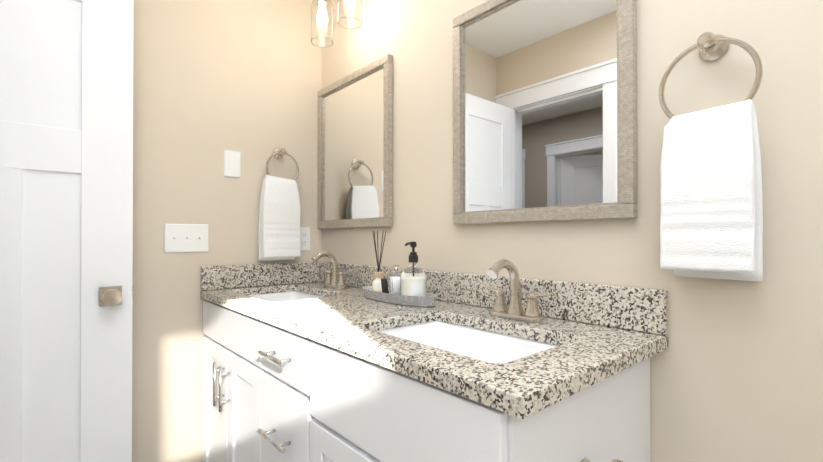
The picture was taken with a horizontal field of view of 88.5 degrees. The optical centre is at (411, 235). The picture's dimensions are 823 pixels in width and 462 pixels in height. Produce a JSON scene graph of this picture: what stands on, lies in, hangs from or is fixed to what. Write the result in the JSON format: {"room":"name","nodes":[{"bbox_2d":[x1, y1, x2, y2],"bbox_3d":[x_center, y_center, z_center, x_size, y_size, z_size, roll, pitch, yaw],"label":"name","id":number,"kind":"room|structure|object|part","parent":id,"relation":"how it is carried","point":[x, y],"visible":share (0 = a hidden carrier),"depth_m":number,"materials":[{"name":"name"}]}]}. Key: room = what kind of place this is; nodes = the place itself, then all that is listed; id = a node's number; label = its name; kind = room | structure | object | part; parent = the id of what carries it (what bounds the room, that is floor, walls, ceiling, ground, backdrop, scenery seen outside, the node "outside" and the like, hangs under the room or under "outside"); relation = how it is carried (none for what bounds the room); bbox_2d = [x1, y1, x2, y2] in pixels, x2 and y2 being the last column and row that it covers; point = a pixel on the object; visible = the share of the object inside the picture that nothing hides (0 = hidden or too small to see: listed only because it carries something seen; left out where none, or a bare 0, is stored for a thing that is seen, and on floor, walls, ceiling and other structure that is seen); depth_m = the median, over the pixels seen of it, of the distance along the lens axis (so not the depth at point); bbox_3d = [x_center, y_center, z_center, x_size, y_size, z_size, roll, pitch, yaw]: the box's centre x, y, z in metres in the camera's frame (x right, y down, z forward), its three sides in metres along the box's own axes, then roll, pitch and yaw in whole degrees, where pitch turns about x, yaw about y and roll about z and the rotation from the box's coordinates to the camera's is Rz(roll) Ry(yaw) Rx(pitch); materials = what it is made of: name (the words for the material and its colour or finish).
{"room":"bathroom","nodes":[
{"label":"bathroom","id":0,"kind":"room"},
{"bbox_2d":[132,0,321,461],"bbox_3d":[-1.075,-0.092,1.639,1.560,2.400,0.120,0,0,-41],"label":"wall","id":1,"kind":"structure","parent":0,"point":[213,80],"depth_m":1.73,"materials":[{"name":"paint"}]},
{"bbox_2d":[164,224,208,252],"bbox_3d":[-0.901,0.009,1.698,0.162,0.114,0.017,0,0,-41],"label":"light switch","id":2,"kind":"object","parent":1,"relation":"attached to","point":[185,238],"visible":1,"depth_m":1.70,"materials":[{"name":"plastic"}]},
{"bbox_2d":[224,150,240,177],"bbox_3d":[-0.770,-0.311,1.819,0.070,0.114,0.010,0,0,-41],"label":"light switch","id":3,"kind":"object","parent":1,"relation":"attached to","point":[232,163],"visible":1,"depth_m":1.82,"materials":[{"name":"plastic"}]},
{"bbox_2d":[200,263,319,290],"bbox_3d":[-0.660,0.174,1.905,0.538,0.099,0.020,0,0,-41],"label":"backsplash","id":4,"kind":"structure","parent":1,"relation":"attached to","point":[244,275],"depth_m":1.86,"materials":[{"name":"multicoloured stone"}]},
{"bbox_2d":[258,148,300,260],"bbox_3d":[-0.601,-0.150,1.919,0.180,0.519,0.082,0,0,-41],"label":"towel ring","id":5,"kind":"object","parent":1,"relation":"attached to","point":[279,221],"visible":1,"depth_m":1.88,"materials":[{"name":"white fabric"}]},
{"bbox_2d":[300,227,309,250],"bbox_3d":[-0.521,0.015,2.037,0.070,0.114,0.008,0,0,-41],"label":"duplex electrical outlet","id":6,"kind":"object","parent":1,"relation":"attached to","point":[305,237],"visible":0.85,"depth_m":2.04,"materials":[{"name":"plastic"}]},
{"bbox_2d":[322,0,822,461],"bbox_3d":[0.551,-0.095,1.055,0.120,2.400,3.140,0,0,-41],"label":"wall","id":7,"kind":"structure","parent":0,"point":[736,370],"depth_m":0.91,"materials":[{"name":"paint"}]},
{"bbox_2d":[317,54,392,228],"bbox_3d":[-0.270,-0.377,1.882,0.026,0.682,0.569,0,0,-41],"label":"mirror","id":8,"kind":"object","parent":7,"relation":"attached to","point":[355,154],"visible":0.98,"depth_m":1.84,"materials":[{"name":"clear glass"}]},
{"bbox_3d":[-0.265,-0.377,1.886,0.010,0.604,0.491,0,0,-41],"label":"glass","id":9,"kind":"part","parent":8,"relation":"part of","materials":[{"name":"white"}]},
{"bbox_2d":[340,263,667,334],"bbox_3d":[0.053,0.172,1.513,0.020,0.099,1.548,0,0,-41],"label":"backsplash","id":10,"kind":"structure","parent":7,"relation":"attached to","point":[634,308],"depth_m":1.07,"materials":[{"name":"multicoloured stone"}]},
{"bbox_2d":[453,0,636,223],"bbox_3d":[0.332,-0.381,1.193,0.026,0.682,0.568,0,0,-41],"label":"mirror","id":11,"kind":"object","parent":7,"relation":"attached to","point":[544,110],"visible":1,"depth_m":1.16,"materials":[{"name":"clear glass"}]},
{"bbox_2d":[659,32,762,280],"bbox_3d":[0.597,-0.165,0.848,0.082,0.502,0.174,0,0,-41],"label":"towel ring","id":12,"kind":"object","parent":7,"relation":"attached to","point":[711,218],"visible":1,"depth_m":0.82,"materials":[{"name":"white fabric"}]},
{"bbox_3d":[-0.397,1.125,0.219,2.640,0.050,3.140,0,0,-41],"label":"floor","id":13,"kind":"structure","parent":0,"visible":0},
{"bbox_2d":[200,295,650,461],"bbox_3d":[-0.172,0.679,1.336,0.587,0.854,1.508,0,0,-41],"label":"bathroom vanity","id":14,"kind":"object","parent":13,"relation":"on","point":[315,360],"depth_m":0.91,"materials":[{"name":"white wood"}]},
{"bbox_2d":[200,283,667,422],"bbox_3d":[-0.149,0.236,1.336,0.558,0.030,1.548,0,0,-41],"label":"countertop","id":15,"kind":"structure","parent":14,"relation":"on","point":[590,354],"depth_m":0.87,"materials":[{"name":"multicoloured stone"}]},
{"bbox_2d":[244,287,323,302],"bbox_3d":[-0.501,0.322,1.687,0.354,0.161,0.508,0,0,-41],"label":"sink","id":16,"kind":"object","parent":15,"relation":"in","point":[277,292],"depth_m":1.90,"materials":[{"name":"white ceramic"}]},
{"bbox_2d":[308,251,355,286],"bbox_3d":[-0.364,0.144,1.808,0.139,0.158,0.248,0,0,-41],"label":"faucet","id":17,"kind":"object","parent":15,"relation":"on","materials":[{"name":"gold metal"}]},
{"bbox_2d":[362,286,436,306],"bbox_3d":[-0.051,0.204,1.446,0.125,0.033,0.371,0,0,-41],"label":"tray","id":18,"kind":"object","parent":15,"relation":"on","point":[428,300],"visible":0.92,"depth_m":1.36,"materials":[{"name":"stone"}]},
{"bbox_2d":[372,230,385,291],"bbox_3d":[-0.118,0.098,1.524,0.047,0.236,0.105,0,0,-41],"label":"reed diffuser","id":19,"kind":"object","parent":18,"relation":"on","point":[376,283],"visible":0.75,"depth_m":1.51,"materials":[{"name":"brown wood"}]},
{"bbox_2d":[372,278,381,291],"bbox_3d":[-0.119,0.183,1.524,0.047,0.064,0.047,0,0,-41],"label":"bottle","id":20,"kind":"object","parent":19,"relation":"on","point":[376,284],"depth_m":1.50,"materials":[{"name":"white glass"}]},
{"bbox_2d":[381,265,401,294],"bbox_3d":[-0.061,0.157,1.459,0.072,0.116,0.055,0,0,-41],"label":"jar","id":21,"kind":"object","parent":18,"relation":"on","point":[395,281],"visible":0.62,"depth_m":1.44,"materials":[{"name":"clear glass"}]},
{"bbox_3d":[-0.054,0.157,1.465,0.054,0.116,0.054,0,0,-41],"label":"glass","id":22,"kind":"part","parent":21,"relation":"part of","materials":[{"name":"white"}]},
{"bbox_2d":[401,241,425,296],"bbox_3d":[0.003,0.116,1.385,0.082,0.197,0.092,0,0,-41],"label":"soap dispenser","id":23,"kind":"object","parent":18,"relation":"on","point":[413,279],"visible":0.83,"depth_m":1.35,"materials":[{"name":"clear glass"}]},
{"bbox_3d":[0.006,0.150,1.381,0.082,0.128,0.082,0,0,-41],"label":"glass","id":24,"kind":"part","parent":23,"relation":"part of","materials":[{"name":"white glass"}]},
{"bbox_2d":[372,315,563,362],"bbox_3d":[0.111,0.318,0.987,0.354,0.161,0.508,0,0,-41],"label":"sink","id":25,"kind":"object","parent":15,"relation":"in","point":[484,340],"depth_m":1.14,"materials":[{"name":"white ceramic"}]},
{"bbox_2d":[476,259,563,322],"bbox_3d":[0.248,0.140,1.108,0.139,0.158,0.248,0,0,-41],"label":"faucet","id":26,"kind":"object","parent":15,"relation":"on","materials":[{"name":"gold metal"}]},
{"bbox_2d":[581,458,622,461],"bbox_3d":[0.330,0.408,0.725,0.044,0.066,0.074,0,0,-41],"label":"hook","id":27,"kind":"object","parent":14,"relation":"attached to","point":[587,460],"visible":1,"depth_m":0.71,"materials":[{"name":"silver metal"}]},
{"bbox_3d":[-1.088,-0.097,0.605,0.060,2.400,1.420,0,0,-41],"label":"wall","id":28,"kind":"structure","parent":0,"visible":0},
{"bbox_2d":[0,0,133,461],"bbox_3d":[-1.198,0.108,1.259,0.612,1.980,0.035,0,0,-41],"label":"bathroom door","id":29,"kind":"structure","parent":28,"relation":"in","point":[66,159],"depth_m":1.34,"materials":[{"name":"white paint"}]},
{"bbox_2d":[99,286,134,306],"bbox_3d":[-0.999,0.199,1.432,0.104,0.064,0.159,0,0,-41],"label":"door knob","id":30,"kind":"object","parent":29,"relation":"attached to","point":[110,295],"depth_m":1.37,"materials":[{"name":"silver metal"}]},
{"bbox_3d":[-1.905,-1.325,0.111,5.070,0.050,4.940,0,0,-41],"label":"ceiling","id":31,"kind":"structure","parent":0,"visible":0},
{"bbox_2d":[311,0,361,46],"bbox_3d":[-0.341,-1.035,1.595,0.230,0.512,0.270,0,0,-41],"label":"pendant light","id":32,"kind":"object","parent":31,"relation":"hanging from","point":[322,20],"visible":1,"depth_m":1.65,"materials":[{"name":"clear glass"}]}
]}

